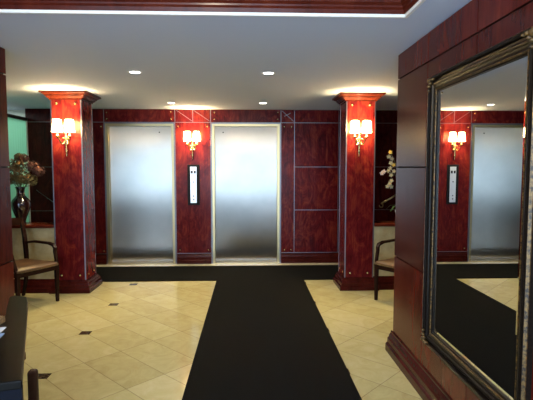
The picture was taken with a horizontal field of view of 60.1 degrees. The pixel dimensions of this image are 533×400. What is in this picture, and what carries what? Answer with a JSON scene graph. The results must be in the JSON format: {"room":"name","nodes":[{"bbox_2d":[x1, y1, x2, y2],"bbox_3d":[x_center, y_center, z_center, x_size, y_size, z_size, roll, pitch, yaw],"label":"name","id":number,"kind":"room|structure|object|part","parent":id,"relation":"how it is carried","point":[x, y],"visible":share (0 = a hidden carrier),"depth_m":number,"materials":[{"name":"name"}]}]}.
{"room":"elevator lobby","nodes":[
{"label":"elevator lobby","id":0,"kind":"room"},
{"bbox_2d":[0,47,14,315],"bbox_3d":[-2.055,0.182,1.993,0.200,2.475,3.300,0,4,-2],"label":"wall","id":1,"kind":"structure","parent":0,"point":[6,244],"depth_m":3.55,"materials":[{"name":"brown wood"}]},
{"bbox_2d":[7,110,24,116],"bbox_3d":[-4.423,-0.251,6.320,1.430,2.725,2.564,0,4,-2],"label":"wall","id":2,"kind":"structure","parent":0,"point":[21,113],"depth_m":7.39,"materials":[{"name":"white paint"}]},
{"bbox_2d":[12,222,54,293],"bbox_3d":[-3.135,0.723,5.846,1.005,0.850,0.335,0,4,-2],"label":"wall","id":3,"kind":"structure","parent":0,"point":[42,231],"depth_m":5.72,"materials":[{"name":"beige paint"}]},
{"bbox_2d":[11,187,30,223],"bbox_3d":[-3.078,0.068,5.779,0.226,0.466,0.226,0,4,-2],"label":"vase","id":4,"kind":"object","parent":3,"relation":"on","point":[20,204],"visible":0.88,"depth_m":5.72,"materials":[{"name":"black ceramic"}]},
{"bbox_2d":[7,153,45,186],"bbox_3d":[-3.008,-0.322,5.721,0.500,0.534,0.304,0,4,-2],"label":"bouquet","id":5,"kind":"object","parent":4,"relation":"in","point":[19,179],"visible":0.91,"depth_m":5.69,"materials":[{"name":"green plant"}]},
{"bbox_2d":[25,109,398,262],"bbox_3d":[-0.656,-0.212,7.543,6.250,2.475,0.312,0,4,-2],"label":"wall","id":6,"kind":"structure","parent":0,"point":[309,209],"depth_m":7.40,"materials":[{"name":"brown wood"}]},
{"bbox_2d":[96,254,106,264],"bbox_3d":[-3.154,0.956,7.370,1.178,0.170,0.035,0,4,-2],"label":"baseboard","id":7,"kind":"structure","parent":6,"relation":"attached to","point":[101,259],"depth_m":7.38,"materials":[{"name":"brown wood"}]},
{"bbox_2d":[104,122,176,263],"bbox_3d":[-2.008,-0.102,7.421,1.106,2.261,0.170,0,4,-2],"label":"door","id":8,"kind":"structure","parent":6,"relation":"in","point":[139,157],"depth_m":7.44,"materials":[{"name":"silver metal"}]},
{"bbox_3d":[-2.008,1.022,7.496,1.082,0.008,0.160,0,4,-2],"label":"sill","id":9,"kind":"part","parent":8,"relation":"part of","materials":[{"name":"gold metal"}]},
{"bbox_2d":[183,131,199,159],"bbox_3d":[-1.169,-0.851,7.246,0.264,0.442,0.175,0,4,-2],"label":"wall sconce","id":10,"kind":"object","parent":6,"relation":"attached to","point":[196,136],"visible":1,"depth_m":7.17,"materials":[{"name":"gold metal"}]},
{"bbox_3d":[-1.240,-0.997,7.205,0.120,0.146,0.120,0,4,-2],"label":"lamp shade","id":11,"kind":"part","parent":10,"relation":"part of","materials":[{"name":"white fabric"}]},
{"bbox_3d":[-1.096,-0.997,7.211,0.120,0.146,0.120,0,4,-2],"label":"lamp shade","id":12,"kind":"part","parent":10,"relation":"part of","materials":[{"name":"white fabric"}]},
{"bbox_2d":[187,165,199,204],"bbox_3d":[-1.165,-0.242,7.365,0.192,0.644,0.024,0,4,-2],"label":"panel","id":13,"kind":"object","parent":6,"relation":"attached to","point":[193,175],"visible":1,"depth_m":7.36,"materials":[{"name":"silver plastic"}]},
{"bbox_3d":[-1.165,-0.241,7.361,0.100,0.578,0.007,0,4,-2],"label":"plate","id":14,"kind":"part","parent":13,"relation":"part of","materials":[{"name":"silver metal"}]},
{"bbox_2d":[177,253,210,263],"bbox_3d":[-1.168,0.950,7.444,0.549,0.170,0.035,0,4,-2],"label":"baseboard","id":15,"kind":"structure","parent":6,"relation":"attached to","point":[181,258],"depth_m":7.44,"materials":[{"name":"brown wood"}]},
{"bbox_2d":[96,263,337,266],"bbox_3d":[-0.225,1.030,7.478,5.100,0.006,0.369,0,4,-2],"label":"trim","id":16,"kind":"structure","parent":6,"relation":"attached to","point":[176,264],"depth_m":7.39,"materials":[{"name":"stone"}]},
{"bbox_2d":[92,109,394,262],"bbox_3d":[-0.650,-0.202,7.403,6.250,2.475,0.013,0,4,-2],"label":"trim","id":17,"kind":"structure","parent":6,"relation":"attached to","point":[210,122],"depth_m":7.36,"materials":[{"name":"silver metal"}]},
{"bbox_2d":[211,123,280,263],"bbox_3d":[-0.330,-0.107,7.483,1.113,2.261,0.170,0,4,-2],"label":"door","id":18,"kind":"structure","parent":6,"relation":"in","point":[245,157],"depth_m":7.51,"materials":[{"name":"silver metal"}]},
{"bbox_3d":[-0.330,1.017,7.558,1.089,0.008,0.160,0,4,-2],"label":"sill","id":19,"kind":"part","parent":18,"relation":"part of","materials":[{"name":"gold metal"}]},
{"bbox_2d":[177,252,338,253],"bbox_3d":[-0.710,0.860,7.466,6.070,0.008,0.012,0,4,-2],"label":"trim","id":20,"kind":"structure","parent":6,"relation":"attached to","point":[281,252],"depth_m":7.50,"materials":[{"name":"red wood"}]},
{"bbox_2d":[281,253,338,262],"bbox_3d":[1.281,0.944,7.535,2.086,0.170,0.035,0,4,-2],"label":"baseboard","id":21,"kind":"structure","parent":6,"relation":"attached to","point":[285,257],"depth_m":7.51,"materials":[{"name":"brown wood"}]},
{"bbox_2d":[379,194,395,207],"bbox_3d":[2.047,-0.038,7.470,0.468,0.325,0.082,0,4,-2],"label":"handrail","id":22,"kind":"object","parent":6,"relation":"attached to","point":[385,201],"visible":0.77,"depth_m":7.43,"materials":[{"name":"gold metal"}]},
{"bbox_2d":[15,280,421,399],"bbox_3d":[-1.268,1.334,3.942,7.750,0.100,7.764,0,4,-2],"label":"floor","id":23,"kind":"structure","parent":0,"point":[116,340],"depth_m":4.24,"materials":[{"name":"tile"}]},
{"bbox_2d":[0,296,27,399],"bbox_3d":[-1.416,1.030,2.221,0.930,0.750,1.479,0,4,-2],"label":"reception desk","id":24,"kind":"object","parent":23,"relation":"on","point":[13,342],"visible":0.97,"depth_m":2.06,"materials":[{"name":"brown wood"}]},
{"bbox_2d":[0,316,4,324],"bbox_3d":[-1.406,0.624,2.385,0.072,0.036,0.072,0,4,-2],"label":"basket","id":25,"kind":"object","parent":24,"relation":"on","point":[2,318],"visible":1,"depth_m":2.39,"materials":[{"name":"brown wicker"}]},
{"bbox_3d":[-1.391,1.088,1.653,0.947,0.715,0.030,-1,4,-19],"label":"panel","id":26,"kind":"part","parent":24,"relation":"part of","materials":[{"name":"blue laminate"}]},
{"bbox_2d":[27,369,38,399],"bbox_3d":[-1.112,1.106,2.214,0.120,0.600,0.120,0,4,-2],"label":"wooden post","id":27,"kind":"object","parent":23,"relation":"on","point":[32,375],"visible":1,"depth_m":2.18,"materials":[{"name":"brown wood"}]},
{"bbox_2d":[11,218,58,301],"bbox_3d":[-2.814,0.705,5.272,0.668,0.973,0.594,2,5,27],"label":"armchair","id":28,"kind":"object","parent":23,"relation":"on","point":[25,267],"visible":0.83,"depth_m":5.32,"materials":[{"name":"brown wood"}]},
{"bbox_3d":[-2.886,0.654,5.019,0.522,0.273,0.076,2,5,30],"label":"arm","id":29,"kind":"part","parent":28,"relation":"part of","materials":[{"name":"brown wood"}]},
{"bbox_3d":[-3.090,0.264,5.383,0.048,0.110,0.479,2,5,27],"label":"rail","id":30,"kind":"part","parent":28,"relation":"part of","materials":[{"name":"brown wood"}]},
{"bbox_3d":[-2.663,0.998,4.941,0.044,0.430,0.044,2,5,27],"label":"leg","id":31,"kind":"part","parent":28,"relation":"part of","materials":[{"name":"brown wood"}]},
{"bbox_3d":[-2.920,0.953,5.581,0.123,0.436,0.040,2,5,27],"label":"leg","id":32,"kind":"part","parent":28,"relation":"part of","materials":[{"name":"brown wood"}]},
{"bbox_3d":[-2.749,0.734,5.241,0.515,0.063,0.509,2,5,27],"label":"seat","id":33,"kind":"part","parent":28,"relation":"part of","materials":[{"name":"beige leather"}]},
{"bbox_3d":[-2.769,0.790,5.255,0.529,0.050,0.510,2,5,27],"label":"seat frame","id":34,"kind":"part","parent":28,"relation":"part of","materials":[{"name":"brown wood"}]},
{"bbox_3d":[-2.653,0.622,5.470,0.522,0.273,0.076,2,4,24],"label":"arm","id":35,"kind":"part","parent":28,"relation":"part of","materials":[{"name":"brown wood"}]},
{"bbox_3d":[-2.440,0.967,5.372,0.044,0.430,0.044,2,5,27],"label":"leg","id":36,"kind":"part","parent":28,"relation":"part of","materials":[{"name":"brown wood"}]},
{"bbox_2d":[38,90,102,293],"bbox_3d":[-2.446,-0.093,5.866,0.563,2.475,0.563,0,4,-2],"label":"square column","id":37,"kind":"structure","parent":23,"relation":"on","point":[73,174],"depth_m":5.70,"materials":[{"name":"brown wood"}]},
{"bbox_2d":[52,119,74,156],"bbox_3d":[-2.429,-0.741,5.546,0.264,0.442,0.175,0,4,-2],"label":"wall sconce","id":38,"kind":"object","parent":37,"relation":"attached to","point":[69,125],"visible":1,"depth_m":5.48,"materials":[{"name":"gold metal"}]},
{"bbox_3d":[-2.500,-0.886,5.505,0.120,0.146,0.120,0,4,-2],"label":"lamp shade","id":39,"kind":"part","parent":38,"relation":"part of","materials":[{"name":"white fabric"}]},
{"bbox_3d":[-2.356,-0.886,5.510,0.120,0.146,0.120,0,4,-2],"label":"lamp shade","id":40,"kind":"part","parent":38,"relation":"part of","materials":[{"name":"white fabric"}]},
{"bbox_3d":[-2.446,1.063,5.948,0.497,0.158,0.497,0,4,-2],"label":"moulding","id":41,"kind":"part","parent":37,"relation":"part of","materials":[{"name":"brown wood"}]},
{"bbox_2d":[96,265,361,399],"bbox_3d":[-0.528,1.307,3.534,5.800,0.012,7.500,0,4,-2],"label":"floor mat","id":42,"kind":"object","parent":23,"relation":"on","point":[264,335],"visible":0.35,"depth_m":4.20,"materials":[{"name":"black carpet"}]},
{"bbox_2d":[332,92,385,290],"bbox_3d":[1.171,-0.103,6.000,0.563,2.475,0.563,0,4,-2],"label":"square column","id":43,"kind":"structure","parent":23,"relation":"on","point":[356,173],"depth_m":5.83,"materials":[{"name":"brown wood"}]},
{"bbox_3d":[1.171,1.053,6.082,0.497,0.158,0.497,0,4,-2],"label":"moulding","id":44,"kind":"part","parent":43,"relation":"part of","materials":[{"name":"brown wood"}]},
{"bbox_2d":[350,120,371,155],"bbox_3d":[1.154,-0.750,5.678,0.264,0.442,0.175,0,4,-2],"label":"wall sconce","id":45,"kind":"object","parent":43,"relation":"attached to","point":[366,128],"visible":1,"depth_m":5.61,"materials":[{"name":"gold metal"}]},
{"bbox_3d":[1.083,-0.895,5.638,0.120,0.146,0.120,0,4,-2],"label":"lamp shade","id":46,"kind":"part","parent":45,"relation":"part of","materials":[{"name":"white fabric"}]},
{"bbox_3d":[1.227,-0.896,5.643,0.120,0.146,0.120,0,4,-2],"label":"lamp shade","id":47,"kind":"part","parent":45,"relation":"part of","materials":[{"name":"white fabric"}]},
{"bbox_2d":[374,239,394,299],"bbox_3d":[1.673,0.696,5.401,0.668,0.973,0.594,-3,5,-39],"label":"armchair","id":48,"kind":"object","parent":23,"relation":"on","point":[387,264],"visible":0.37,"depth_m":5.40,"materials":[{"name":"brown wood"}]},
{"bbox_3d":[1.291,0.963,5.423,0.044,0.430,0.044,-3,5,-39],"label":"leg","id":49,"kind":"part","parent":48,"relation":"part of","materials":[{"name":"brown wood"}]},
{"bbox_3d":[1.617,0.726,5.358,0.515,0.063,0.509,-3,5,-39],"label":"seat","id":50,"kind":"part","parent":48,"relation":"part of","materials":[{"name":"beige leather"}]},
{"bbox_3d":[1.474,0.615,5.562,0.522,0.273,0.076,-3,5,-36],"label":"arm","id":51,"kind":"part","parent":48,"relation":"part of","materials":[{"name":"brown wood"}]},
{"bbox_3d":[1.634,0.781,5.376,0.529,0.050,0.510,-3,5,-39],"label":"seat frame","id":52,"kind":"part","parent":48,"relation":"part of","materials":[{"name":"brown wood"}]},
{"bbox_2d":[0,0,471,109],"bbox_3d":[-1.198,-1.200,1.859,7.750,0.300,11.564,0,4,-2],"label":"ceiling","id":53,"kind":"structure","parent":0,"point":[190,62],"depth_m":3.82,"materials":[{"name":"white paint"}]},
{"bbox_2d":[128,71,141,73],"bbox_3d":[-1.268,-1.231,4.444,0.136,0.006,0.136,0,4,-2],"label":"recessed light","id":54,"kind":"object","parent":53,"relation":"in","point":[132,72],"visible":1,"depth_m":4.44,"materials":[{"name":"white paint"}]},
{"bbox_2d":[0,0,418,13],"bbox_3d":[-0.342,-1.034,0.145,2.604,0.187,5.272,0,4,-2],"label":"trim","id":55,"kind":"structure","parent":53,"relation":"attached to","point":[259,6],"depth_m":2.74,"materials":[{"name":"brown wood"}]},
{"bbox_2d":[0,0,425,17],"bbox_3d":[-0.342,-0.933,0.152,2.604,0.017,5.272,0,4,-2],"label":"trim","id":56,"kind":"structure","parent":53,"relation":"attached to","point":[420,2],"depth_m":2.76,"materials":[{"name":"white paint"}]},
{"bbox_2d":[262,72,274,74],"bbox_3d":[0.018,-1.234,4.487,0.136,0.006,0.136,0,4,-2],"label":"recessed light","id":57,"kind":"object","parent":53,"relation":"in","point":[264,73],"visible":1,"depth_m":4.49,"materials":[{"name":"white paint"}]},
{"bbox_2d":[373,221,394,289],"bbox_3d":[1.870,0.710,6.032,1.019,0.850,0.335,0,4,-2],"label":"wall","id":58,"kind":"structure","parent":0,"point":[383,230],"depth_m":5.89,"materials":[{"name":"beige paint"}]},
{"bbox_2d":[380,150,395,210],"bbox_3d":[1.738,-0.177,5.965,0.413,0.929,0.466,3,5,34],"label":"potted orchid","id":59,"kind":"object","parent":58,"relation":"on","point":[389,184],"visible":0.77,"depth_m":5.88,"materials":[{"name":"white plant"}]},
{"bbox_2d":[393,0,532,399],"bbox_3d":[1.312,0.312,0.164,0.200,2.475,7.385,0,4,-2],"label":"wall","id":60,"kind":"structure","parent":0,"point":[479,25],"depth_m":3.29,"materials":[{"name":"brown wood"}]},
{"bbox_2d":[385,330,452,399],"bbox_3d":[1.184,1.461,0.256,0.055,0.170,7.415,0,4,-2],"label":"baseboard","id":61,"kind":"structure","parent":60,"relation":"attached to","point":[422,381],"depth_m":3.31,"materials":[{"name":"brown wood"}]},
{"bbox_2d":[421,26,532,399],"bbox_3d":[1.095,0.123,2.520,0.055,1.778,1.159,0,4,-2],"label":"framed mirror","id":62,"kind":"object","parent":60,"relation":"attached to","point":[477,304],"visible":1,"depth_m":2.38,"materials":[{"name":"brown mirror"}]},
{"bbox_3d":[-3.652,0.122,2.832,0.150,2.475,5.100,0,4,-2],"label":"wall","id":63,"kind":"structure","parent":0,"visible":0},
{"bbox_2d":[7,113,30,221],"bbox_3d":[-3.717,-0.125,6.321,0.080,2.475,1.895,0,4,-2],"label":"window","id":64,"kind":"structure","parent":63,"relation":"in","point":[17,125],"depth_m":6.91,"materials":[{"name":"green glass"}]},
{"bbox_3d":[-3.717,-0.125,6.313,0.080,2.475,1.880,0,4,-2],"label":"frame","id":65,"kind":"part","parent":64,"relation":"part of","materials":[{"name":"black plastic"}]},
{"bbox_3d":[-3.746,-0.404,7.238,0.032,1.660,0.025,0,4,-2],"label":"edge post","id":66,"kind":"part","parent":64,"relation":"part of","materials":[{"name":"black plastic"}]}
]}

